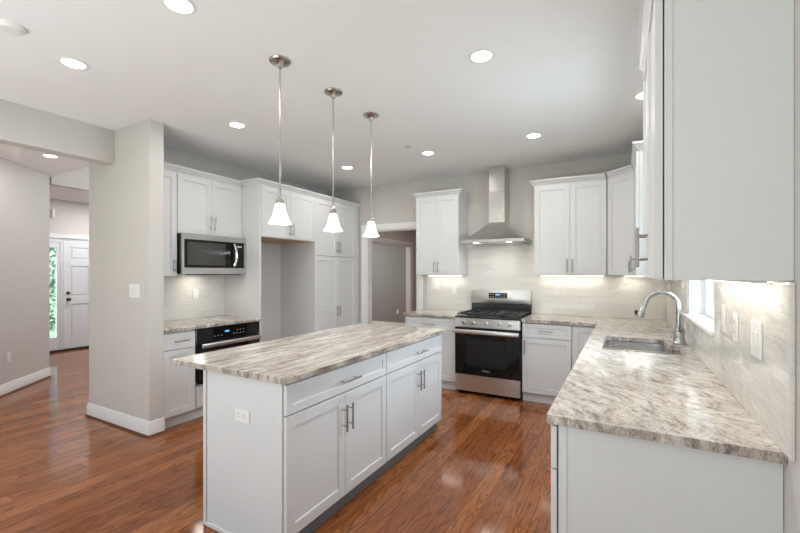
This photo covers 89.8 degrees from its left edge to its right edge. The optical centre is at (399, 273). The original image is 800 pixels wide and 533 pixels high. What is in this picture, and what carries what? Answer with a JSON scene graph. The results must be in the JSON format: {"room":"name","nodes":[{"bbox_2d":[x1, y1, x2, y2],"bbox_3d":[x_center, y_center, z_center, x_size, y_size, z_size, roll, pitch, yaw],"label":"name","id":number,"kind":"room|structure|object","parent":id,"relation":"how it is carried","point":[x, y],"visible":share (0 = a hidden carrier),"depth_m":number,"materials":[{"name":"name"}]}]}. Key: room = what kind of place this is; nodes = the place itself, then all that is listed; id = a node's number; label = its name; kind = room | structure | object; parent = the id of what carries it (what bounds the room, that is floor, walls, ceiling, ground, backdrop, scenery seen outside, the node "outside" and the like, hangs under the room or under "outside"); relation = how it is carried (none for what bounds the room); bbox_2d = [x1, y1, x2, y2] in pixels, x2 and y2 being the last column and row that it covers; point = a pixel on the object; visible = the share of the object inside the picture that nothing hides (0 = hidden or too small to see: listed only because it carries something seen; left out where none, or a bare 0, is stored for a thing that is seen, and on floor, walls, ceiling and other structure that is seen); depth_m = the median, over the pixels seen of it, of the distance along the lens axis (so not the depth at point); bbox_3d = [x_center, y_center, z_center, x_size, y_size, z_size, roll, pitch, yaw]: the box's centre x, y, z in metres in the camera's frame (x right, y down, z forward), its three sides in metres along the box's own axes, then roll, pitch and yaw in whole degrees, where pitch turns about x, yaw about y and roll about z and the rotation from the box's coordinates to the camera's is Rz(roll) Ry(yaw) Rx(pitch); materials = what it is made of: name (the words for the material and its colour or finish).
{"room":"kitchen","nodes":[
{"label":"kitchen","id":0,"kind":"room"},
{"bbox_2d":[0,157,49,384],"bbox_3d":[-4.651,0.039,4.512,0.120,2.774,2.115,0,0,-14],"label":"wall","id":1,"kind":"structure","parent":0,"point":[24,191],"depth_m":5.01,"materials":[{"name":"paint"}]},
{"bbox_2d":[7,352,10,361],"bbox_3d":[-4.645,0.986,4.746,0.070,0.114,0.008,0,0,-18],"label":"wall outlet","id":2,"kind":"object","parent":1,"relation":"attached to","point":[8,353],"visible":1,"depth_m":4.75,"materials":[{"name":"white plastic"}]},
{"bbox_2d":[0,367,51,397],"bbox_3d":[-4.580,1.359,4.530,0.024,0.134,2.115,0,0,-14],"label":"baseboard","id":3,"kind":"structure","parent":1,"relation":"attached to","point":[10,387],"depth_m":5.03,"materials":[{"name":"white wood"}]},
{"bbox_2d":[50,198,88,235],"bbox_3d":[-6.027,0.039,7.813,0.150,2.774,3.150,0,0,29],"label":"wall","id":4,"kind":"structure","parent":0,"point":[71,217],"depth_m":7.46,"materials":[{"name":"paint"}]},
{"bbox_2d":[50,209,54,217],"bbox_3d":[-4.861,-0.839,5.618,0.090,0.124,0.034,0,0,29],"label":"door chime","id":5,"kind":"object","parent":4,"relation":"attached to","point":[52,211],"visible":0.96,"depth_m":5.60,"materials":[{"name":"white plastic"}]},
{"bbox_2d":[50,233,88,352],"bbox_3d":[-6.097,0.351,7.623,0.234,2.150,1.540,0,0,29],"label":"door","id":6,"kind":"structure","parent":4,"relation":"in","point":[72,251],"depth_m":7.50,"materials":[{"name":"white wood"}]},
{"bbox_2d":[50,167,88,190],"bbox_3d":[-4.218,-1.420,6.853,0.115,0.348,2.820,0,0,29],"label":"wall header","id":7,"kind":"structure","parent":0,"point":[78,179],"depth_m":5.83,"materials":[{"name":"paint"}]},
{"bbox_2d":[89,119,163,420],"bbox_3d":[-2.622,0.039,3.821,1.063,2.774,0.128,0,0,29],"label":"wall pillar","id":8,"kind":"structure","parent":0,"point":[126,196],"depth_m":3.67,"materials":[{"name":"paint"}]},
{"bbox_2d":[85,402,164,437],"bbox_3d":[-2.628,1.359,3.810,1.113,0.134,0.153,0,0,29],"label":"baseboard","id":9,"kind":"structure","parent":8,"relation":"attached to","point":[147,429],"depth_m":3.66,"materials":[{"name":"white wood"}]},
{"bbox_2d":[129,284,139,297],"bbox_3d":[-2.386,0.158,3.610,0.174,0.122,0.009,0,0,29],"label":"light switch","id":10,"kind":"object","parent":8,"relation":"attached to","point":[134,289],"visible":1,"depth_m":3.61,"materials":[{"name":"white plastic"}]},
{"bbox_2d":[164,146,327,341],"bbox_3d":[-1.985,-0.084,5.299,0.120,3.020,3.071,0,0,29],"label":"wall","id":11,"kind":"structure","parent":0,"point":[270,252],"depth_m":5.46,"materials":[{"name":"paint"}]},
{"bbox_2d":[164,162,178,275],"bbox_3d":[-2.443,-0.526,3.975,0.371,1.110,0.313,0,0,29],"label":"upper cabinet","id":12,"kind":"object","parent":11,"relation":"attached to","point":[170,175],"visible":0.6,"depth_m":3.99,"materials":[{"name":"white wood"}]},
{"bbox_2d":[164,275,223,320],"bbox_3d":[-2.410,0.260,4.405,0.010,0.491,1.096,0,0,29],"label":"backsplash","id":13,"kind":"structure","parent":11,"relation":"attached to","point":[179,303],"depth_m":4.53,"materials":[{"name":"tile"}]},
{"bbox_2d":[193,289,197,298],"bbox_3d":[-2.317,0.231,4.553,0.008,0.114,0.070,0,0,29],"label":"wall outlet","id":14,"kind":"object","parent":13,"relation":"attached to","point":[195,291],"visible":1,"depth_m":4.55,"materials":[{"name":"white plastic"}]},
{"bbox_2d":[176,166,241,237],"bbox_3d":[-2.176,-0.746,4.454,0.371,0.671,0.782,0,0,29],"label":"upper cabinet","id":15,"kind":"object","parent":11,"relation":"attached to","point":[207,203],"visible":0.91,"depth_m":4.34,"materials":[{"name":"white wood"}]},
{"bbox_2d":[177,233,245,274],"bbox_3d":[-2.134,-0.197,4.430,0.449,0.422,0.774,0,0,29],"label":"microwave","id":16,"kind":"object","parent":15,"relation":"attached to","point":[197,254],"visible":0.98,"depth_m":4.28,"materials":[{"name":"silver metal"}]},
{"bbox_2d":[0,348,551,532],"bbox_3d":[-2.361,1.476,4.587,9.700,0.100,13.000,0,0,29],"label":"floor","id":17,"kind":"structure","parent":0,"point":[485,467],"depth_m":2.85,"materials":[{"name":"brown wood"}]},
{"bbox_2d":[164,330,194,427],"bbox_3d":[-2.313,0.982,3.902,0.662,0.887,0.313,0,0,29],"label":"base cabinet","id":18,"kind":"object","parent":17,"relation":"on","point":[179,381],"visible":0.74,"depth_m":3.76,"materials":[{"name":"white wood"}]},
{"bbox_2d":[192,329,202,418],"bbox_3d":[-2.064,0.982,4.391,0.620,0.887,0.781,0,0,29],"label":"base cabinet","id":19,"kind":"object","parent":17,"relation":"on","point":[198,412],"visible":0.18,"depth_m":3.94,"materials":[{"name":"white wood"}]},
{"bbox_2d":[164,315,260,332],"bbox_3d":[-2.126,0.522,4.246,0.640,0.032,1.094,0,0,29],"label":"countertop","id":20,"kind":"structure","parent":19,"relation":"on","point":[213,321],"depth_m":4.17,"materials":[{"name":"stone"}]},
{"bbox_2d":[195,321,260,384],"bbox_3d":[-2.017,0.819,4.364,0.648,0.545,0.769,0,0,29],"label":"oven","id":21,"kind":"object","parent":19,"relation":"in","point":[209,339],"visible":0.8,"depth_m":4.14,"materials":[{"name":"black metal"}]},
{"bbox_2d":[224,178,316,341],"bbox_3d":[-1.638,0.172,5.108,0.671,2.506,0.980,0,0,29],"label":"tall cabinet","id":22,"kind":"object","parent":17,"relation":"on","point":[242,293],"visible":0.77,"depth_m":4.72,"materials":[{"name":"white wood"}]},
{"bbox_2d":[203,353,385,532],"bbox_3d":[-0.589,0.982,2.536,0.678,0.887,0.967,0,0,29],"label":"base cabinet","id":23,"kind":"object","parent":17,"relation":"on","point":[309,446],"visible":0.84,"depth_m":2.19,"materials":[{"name":"white wood"}]},
{"bbox_2d":[235,407,249,423],"bbox_3d":[-0.838,0.754,2.131,0.114,0.070,0.008,0,0,29],"label":"wall outlet","id":24,"kind":"object","parent":23,"relation":"attached to","point":[242,415],"visible":1,"depth_m":2.13,"materials":[{"name":"white plastic"}]},
{"bbox_2d":[281,193,360,337],"bbox_3d":[-1.147,0.172,5.985,0.671,2.506,1.030,0,0,29],"label":"pantry cabinet","id":25,"kind":"object","parent":17,"relation":"on","point":[320,277],"visible":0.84,"depth_m":5.64,"materials":[{"name":"white wood"}]},
{"bbox_2d":[381,334,441,473],"bbox_3d":[-0.114,0.982,3.382,0.676,0.887,0.972,0,0,29],"label":"base cabinet","id":26,"kind":"object","parent":17,"relation":"on","point":[413,374],"visible":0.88,"depth_m":3.17,"materials":[{"name":"white wood"}]},
{"bbox_2d":[172,323,445,384],"bbox_3d":[-0.469,0.522,3.021,0.923,0.032,1.985,0,0,29],"label":"countertop","id":27,"kind":"structure","parent":26,"relation":"on","point":[287,360],"depth_m":2.54,"materials":[{"name":"stone"}]},
{"bbox_2d":[405,315,455,389],"bbox_3d":[0.508,0.982,5.274,0.700,0.887,0.642,0,0,29],"label":"base cabinet","id":28,"kind":"object","parent":17,"relation":"on","point":[448,338],"visible":0.27,"depth_m":4.94,"materials":[{"name":"white wood"}]},
{"bbox_2d":[403,309,461,317],"bbox_3d":[0.509,0.522,5.286,0.716,0.032,0.636,0,0,29],"label":"countertop","id":29,"kind":"structure","parent":28,"relation":"on","point":[424,312],"depth_m":5.13,"materials":[{"name":"stone"}]},
{"bbox_2d":[454,289,531,399],"bbox_3d":[1.137,0.819,4.881,0.766,1.214,0.710,0,0,29],"label":"gas range","id":30,"kind":"object","parent":17,"relation":"on","point":[488,336],"visible":1,"depth_m":4.65,"materials":[{"name":"silver metal"}]},
{"bbox_2d":[455,312,531,320],"bbox_3d":[1.150,0.511,4.903,0.766,0.020,0.659,0,0,29],"label":"cooktop","id":31,"kind":"object","parent":30,"relation":"in","point":[471,316],"depth_m":4.69,"materials":[{"name":"black metal"}]},
{"bbox_2d":[522,322,571,403],"bbox_3d":[1.720,0.982,4.596,0.516,0.887,0.642,0,0,29],"label":"base cabinet","id":32,"kind":"object","parent":17,"relation":"on","point":[546,348],"visible":0.84,"depth_m":4.37,"materials":[{"name":"white wood"}]},
{"bbox_2d":[572,325,594,367],"bbox_3d":[2.340,0.982,4.274,0.880,0.887,0.600,0,0,29],"label":"base cabinet","id":33,"kind":"object","parent":17,"relation":"on","point":[581,334],"visible":0.14,"depth_m":4.20,"materials":[{"name":"white wood"}]},
{"bbox_2d":[550,424,782,532],"bbox_3d":[0.972,0.982,1.612,0.676,0.887,0.678,0,0,29],"label":"base cabinet","id":34,"kind":"object","parent":17,"relation":"on","point":[601,482],"visible":0.59,"depth_m":1.31,"materials":[{"name":"white wood"}]},
{"bbox_2d":[521,314,786,464],"bbox_3d":[1.370,0.522,3.069,1.402,0.032,3.664,0,0,29],"label":"countertop","id":35,"kind":"structure","parent":34,"relation":"on","point":[677,400],"depth_m":1.63,"materials":[{"name":"stone"}]},
{"bbox_2d":[603,340,682,354],"bbox_3d":[1.717,0.642,2.864,0.520,0.205,0.685,0,0,29],"label":"sink","id":36,"kind":"object","parent":35,"relation":"in","point":[609,344],"visible":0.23,"depth_m":3.11,"materials":[{"name":"metal"}]},
{"bbox_2d":[606,341,665,351],"bbox_3d":[1.748,0.643,2.992,0.379,0.203,0.360,0,0,29],"label":"basin","id":37,"kind":"object","parent":36,"relation":"in","point":[625,345],"depth_m":3.13,"materials":[{"name":"silver metal"}]},
{"bbox_2d":[635,290,685,344],"bbox_3d":[1.882,0.312,2.911,0.314,0.387,0.118,0,0,29],"label":"kitchen faucet","id":38,"kind":"object","parent":35,"relation":"on","point":[678,332],"visible":1,"depth_m":2.87,"materials":[{"name":"silver metal"}]},
{"bbox_2d":[0,0,642,202],"bbox_3d":[-2.361,-1.531,4.587,9.700,0.366,13.000,0,0,29],"label":"ceiling","id":39,"kind":"structure","parent":0,"point":[565,71],"depth_m":2.81,"materials":[{"name":"paint"}]},
{"bbox_2d":[0,18,26,35],"bbox_3d":[-2.122,-1.333,2.187,0.132,0.030,0.132,0,0,29],"label":"smoke detector","id":40,"kind":"object","parent":39,"relation":"attached to","point":[9,27],"visible":1,"depth_m":2.17,"materials":[{"name":"white plastic"}]},
{"bbox_2d":[41,154,59,157],"bbox_3d":[-4.008,-1.345,4.603,0.164,0.004,0.164,0,0,29],"label":"recessed light","id":41,"kind":"object","parent":39,"relation":"in","point":[44,155],"visible":1,"depth_m":4.61,"materials":[{"name":"white plastic"}]},
{"bbox_2d":[0,99,113,164],"bbox_3d":[-4.095,-1.192,1.426,0.140,0.312,5.489,0,0,29],"label":"beam","id":42,"kind":"structure","parent":39,"relation":"attached to","point":[21,126],"depth_m":3.39,"materials":[{"name":"paint"}]},
{"bbox_2d":[57,57,89,69],"bbox_3d":[-2.094,-1.345,2.575,0.164,0.004,0.164,0,0,29],"label":"recessed light","id":43,"kind":"object","parent":39,"relation":"in","point":[73,63],"visible":1,"depth_m":2.57,"materials":[{"name":"white plastic"}]},
{"bbox_2d":[160,0,196,14],"bbox_3d":[-1.108,-1.345,2.013,0.164,0.004,0.164,0,0,29],"label":"recessed light","id":44,"kind":"object","parent":39,"relation":"in","point":[182,7],"visible":1,"depth_m":2.02,"materials":[{"name":"white"}]},
{"bbox_2d":[227,122,246,128],"bbox_3d":[-1.478,-1.345,3.646,0.164,0.004,0.164,0,0,29],"label":"recessed light","id":45,"kind":"object","parent":39,"relation":"in","point":[239,125],"visible":1,"depth_m":3.65,"materials":[{"name":"white"}]},
{"bbox_2d":[268,55,291,224],"bbox_3d":[-0.759,-0.832,2.539,0.144,1.032,0.144,0,0,29],"label":"pendant light","id":46,"kind":"object","parent":39,"relation":"hanging from","point":[279,217],"visible":1,"depth_m":2.52,"materials":[{"name":"white glass"}]},
{"bbox_2d":[276,185,283,202],"bbox_3d":[-0.759,-0.500,2.539,0.052,0.115,0.052,0,0,29],"label":"socket","id":47,"kind":"object","parent":46,"relation":"attached to","point":[279,200],"depth_m":2.53,"materials":[{"name":"silver metal"}]},
{"bbox_2d":[323,87,342,231],"bbox_3d":[-0.495,-0.832,2.974,0.144,1.032,0.144,0,0,29],"label":"pendant light","id":48,"kind":"object","parent":39,"relation":"hanging from","point":[333,225],"visible":1,"depth_m":2.96,"materials":[{"name":"white glass"}]},
{"bbox_2d":[330,198,336,213],"bbox_3d":[-0.495,-0.500,2.974,0.052,0.115,0.052,0,0,29],"label":"socket","id":49,"kind":"object","parent":48,"relation":"attached to","point":[332,211],"depth_m":2.96,"materials":[{"name":"silver metal"}]},
{"bbox_2d":[341,166,353,168],"bbox_3d":[-0.671,-1.345,5.108,0.164,0.004,0.164,0,0,29],"label":"recessed light","id":50,"kind":"object","parent":39,"relation":"in","point":[342,167],"visible":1,"depth_m":5.10,"materials":[{"name":"white plastic"}]},
{"bbox_2d":[363,112,378,236],"bbox_3d":[-0.245,-0.832,3.408,0.144,1.032,0.144,0,0,29],"label":"pendant light","id":51,"kind":"object","parent":39,"relation":"hanging from","point":[371,231],"visible":1,"depth_m":3.39,"materials":[{"name":"white glass"}]},
{"bbox_2d":[368,208,373,220],"bbox_3d":[-0.245,-0.500,3.408,0.052,0.115,0.052,0,0,29],"label":"socket","id":52,"kind":"object","parent":51,"relation":"attached to","point":[371,218],"depth_m":3.40,"materials":[{"name":"silver metal"}]},
{"bbox_2d":[421,151,434,154],"bbox_3d":[0.314,-1.345,4.494,0.164,0.004,0.164,0,0,29],"label":"recessed light","id":53,"kind":"object","parent":39,"relation":"in","point":[423,152],"visible":1,"depth_m":4.50,"materials":[{"name":"white"}]},
{"bbox_2d":[468,49,494,62],"bbox_3d":[0.505,-1.345,2.490,0.164,0.004,0.164,0,0,29],"label":"recessed light","id":54,"kind":"object","parent":39,"relation":"in","point":[481,55],"visible":1,"depth_m":2.49,"materials":[{"name":"white"}]},
{"bbox_2d":[525,133,542,138],"bbox_3d":[1.309,-1.345,3.926,0.164,0.004,0.164,0,0,29],"label":"recessed light","id":55,"kind":"object","parent":39,"relation":"in","point":[531,135],"visible":1,"depth_m":3.92,"materials":[{"name":"white"}]},
{"bbox_2d":[633,91,642,99],"bbox_3d":[1.851,-1.345,3.032,0.164,0.004,0.164,0,0,29],"label":"recessed light","id":56,"kind":"object","parent":39,"relation":"in","point":[639,96],"visible":0.38,"depth_m":3.05,"materials":[{"name":"white"}]},
{"bbox_2d":[372,243,405,322],"bbox_3d":[0.246,0.039,10.474,7.000,2.774,0.120,0,0,29],"label":"wall","id":57,"kind":"structure","parent":0,"point":[388,261],"depth_m":10.71,"materials":[{"name":"grey paint"}]},
{"bbox_2d":[372,321,404,325],"bbox_3d":[0.254,1.359,10.386,6.700,0.134,0.024,0,0,29],"label":"baseboard","id":58,"kind":"structure","parent":57,"relation":"attached to","point":[373,322],"depth_m":10.70,"materials":[{"name":"white wood"}]},
{"bbox_2d":[374,230,415,310],"bbox_3d":[-0.402,0.039,8.619,0.120,2.774,3.750,0,0,29],"label":"wall","id":59,"kind":"structure","parent":0,"point":[407,236],"depth_m":9.67,"materials":[{"name":"paint"}]},
{"bbox_2d":[372,237,412,311],"bbox_3d":[-0.363,0.339,8.666,0.142,2.175,2.550,0,0,29],"label":"trim","id":60,"kind":"structure","parent":59,"relation":"attached to","point":[409,245],"depth_m":9.67,"materials":[{"name":"white wood"}]},
{"bbox_2d":[328,153,648,322],"bbox_3d":[0.827,0.039,5.553,4.780,2.774,0.120,0,0,29],"label":"wall","id":61,"kind":"structure","parent":0,"point":[394,202],"depth_m":5.39,"materials":[{"name":"paint"}]},
{"bbox_2d":[361,222,422,323],"bbox_3d":[-0.103,0.338,6.072,1.064,2.177,0.162,0,0,29],"label":"trim","id":62,"kind":"structure","parent":61,"relation":"attached to","point":[366,242],"depth_m":6.23,"materials":[{"name":"white wood"}]},
{"bbox_2d":[412,188,470,274],"bbox_3d":[0.553,-0.531,5.421,0.706,1.100,0.376,0,0,29],"label":"upper cabinet","id":63,"kind":"object","parent":61,"relation":"attached to","point":[441,216],"visible":1,"depth_m":5.28,"materials":[{"name":"white wood"}]},
{"bbox_2d":[428,275,461,275],"bbox_3d":[0.614,0.026,5.500,0.500,0.012,0.028,0,0,29],"label":"light","id":64,"kind":"object","parent":63,"relation":"attached to","point":[428,275],"visible":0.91,"depth_m":5.48,"materials":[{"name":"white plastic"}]},
{"bbox_2d":[461,165,531,245],"bbox_3d":[1.202,-0.859,4.997,0.766,0.977,0.461,0,0,29],"label":"range hood","id":65,"kind":"object","parent":61,"relation":"attached to","point":[498,231],"visible":1,"depth_m":4.97,"materials":[{"name":"metal"}]},
{"bbox_2d":[427,239,665,319],"bbox_3d":[1.630,0.196,5.029,2.844,1.260,0.010,0,0,29],"label":"backsplash","id":66,"kind":"structure","parent":61,"relation":"attached to","point":[506,266],"depth_m":4.96,"materials":[{"name":"tile"}]},
{"bbox_2d":[431,281,438,289],"bbox_3d":[0.498,0.164,5.651,0.122,0.122,0.009,0,0,29],"label":"light switch","id":67,"kind":"object","parent":66,"relation":"attached to","point":[434,284],"visible":1,"depth_m":5.65,"materials":[{"name":"white plastic"}]},
{"bbox_2d":[452,285,455,293],"bbox_3d":[0.740,0.221,5.517,0.070,0.114,0.008,0,0,29],"label":"wall outlet","id":68,"kind":"object","parent":66,"relation":"attached to","point":[453,286],"visible":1,"depth_m":5.51,"materials":[{"name":"white plastic"}]},
{"bbox_2d":[554,286,559,295],"bbox_3d":[1.902,0.214,4.867,0.070,0.114,0.008,0,0,29],"label":"wall outlet","id":69,"kind":"object","parent":66,"relation":"attached to","point":[556,288],"visible":1,"depth_m":4.87,"materials":[{"name":"white plastic"}]},
{"bbox_2d":[529,173,606,274],"bbox_3d":[1.944,-0.531,4.643,0.805,1.100,0.376,0,0,29],"label":"upper cabinet","id":70,"kind":"object","parent":61,"relation":"attached to","point":[570,213],"visible":0.98,"depth_m":4.49,"materials":[{"name":"white wood"}]},
{"bbox_2d":[540,275,604,275],"bbox_3d":[2.010,0.026,4.719,0.700,0.012,0.028,0,0,29],"label":"light","id":71,"kind":"object","parent":70,"relation":"attached to","point":[540,275],"visible":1,"depth_m":4.70,"materials":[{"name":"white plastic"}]},
{"bbox_2d":[606,165,634,274],"bbox_3d":[2.487,-0.531,4.214,0.570,1.100,0.592,0,0,29],"label":"upper cabinet","id":72,"kind":"object","parent":61,"relation":"attached to","point":[620,182],"visible":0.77,"depth_m":4.16,"materials":[{"name":"white wood"}]},
{"bbox_2d":[712,0,799,532],"bbox_3d":[0.857,0.039,0.569,0.140,2.774,8.830,0,0,29],"label":"wall","id":73,"kind":"structure","parent":0,"point":[791,471],"depth_m":1.07,"materials":[{"name":"paint"}]},
{"bbox_2d":[630,140,642,275],"bbox_3d":[2.245,-0.531,3.562,0.357,1.100,0.798,0,0,29],"label":"upper cabinet","id":74,"kind":"object","parent":73,"relation":"attached to","point":[637,156],"visible":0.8,"depth_m":3.32,"materials":[{"name":"white wood"}]},
{"bbox_2d":[684,280,714,335],"bbox_3d":[1.868,-0.257,2.415,0.158,1.135,1.040,0,0,29],"label":"window","id":75,"kind":"structure","parent":73,"relation":"in","point":[701,313],"depth_m":2.80,"materials":[{"name":"white glass"}]},
{"bbox_2d":[635,0,793,280],"bbox_3d":[1.130,-0.530,1.571,0.360,1.101,1.018,0,0,29],"label":"upper cabinet","id":76,"kind":"object","parent":73,"relation":"attached to","point":[718,75],"visible":1,"depth_m":1.17,"materials":[{"name":"white wood"}]},
{"bbox_2d":[707,280,766,284],"bbox_3d":[1.239,0.026,1.518,0.028,0.012,0.850,0,0,29],"label":"light","id":77,"kind":"object","parent":76,"relation":"attached to","point":[731,281],"visible":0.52,"depth_m":1.24,"materials":[{"name":"white plastic"}]},
{"bbox_2d":[666,280,790,456],"bbox_3d":[1.967,0.264,2.708,0.010,0.483,3.711,0,0,29],"label":"backsplash","id":78,"kind":"structure","parent":73,"relation":"attached to","point":[761,387],"depth_m":1.45,"materials":[{"name":"tile"}]},
{"bbox_2d":[721,304,725,332],"bbox_3d":[1.447,0.201,1.797,0.009,0.122,0.070,0,0,29],"label":"light switch","id":79,"kind":"object","parent":78,"relation":"attached to","point":[723,307],"visible":1,"depth_m":1.79,"materials":[{"name":"white plastic"}]},
{"bbox_2d":[733,313,737,342],"bbox_3d":[1.340,0.216,1.605,0.008,0.114,0.070,0,0,29],"label":"wall outlet","id":80,"kind":"object","parent":78,"relation":"attached to","point":[735,316],"visible":1,"depth_m":1.59,"materials":[{"name":"white plastic"}]},
{"bbox_2d":[751,319,762,360],"bbox_3d":[1.198,0.221,1.352,0.009,0.122,0.122,0,0,29],"label":"light switch","id":81,"kind":"object","parent":78,"relation":"attached to","point":[756,327],"visible":1,"depth_m":1.33,"materials":[{"name":"white plastic"}]},
{"bbox_2d":[788,282,795,461],"bbox_3d":[1.055,0.264,1.082,0.014,0.483,0.015,0,0,29],"label":"trim","id":82,"kind":"structure","parent":73,"relation":"attached to","point":[791,285],"depth_m":1.08,"materials":[{"name":"tile"}]},
{"label":"outside","id":83,"kind":"structure","parent":0,"visible":0},
{"bbox_2d":[50,286,713,337],"bbox_3d":[0.000,1.746,0.000,120.000,0.360,120.000,0,0,29],"label":"ground","id":84,"kind":"structure","parent":83,"point":[53,330],"depth_m":17.00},
{"bbox_2d":[50,247,55,328],"bbox_3d":[-8.674,0.180,9.482,1.754,2.776,1.831,0,0,29],"label":"shrub","id":85,"kind":"object","parent":84,"relation":"on","point":[53,282],"visible":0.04,"depth_m":9.62,"materials":[{"name":"green plant"}]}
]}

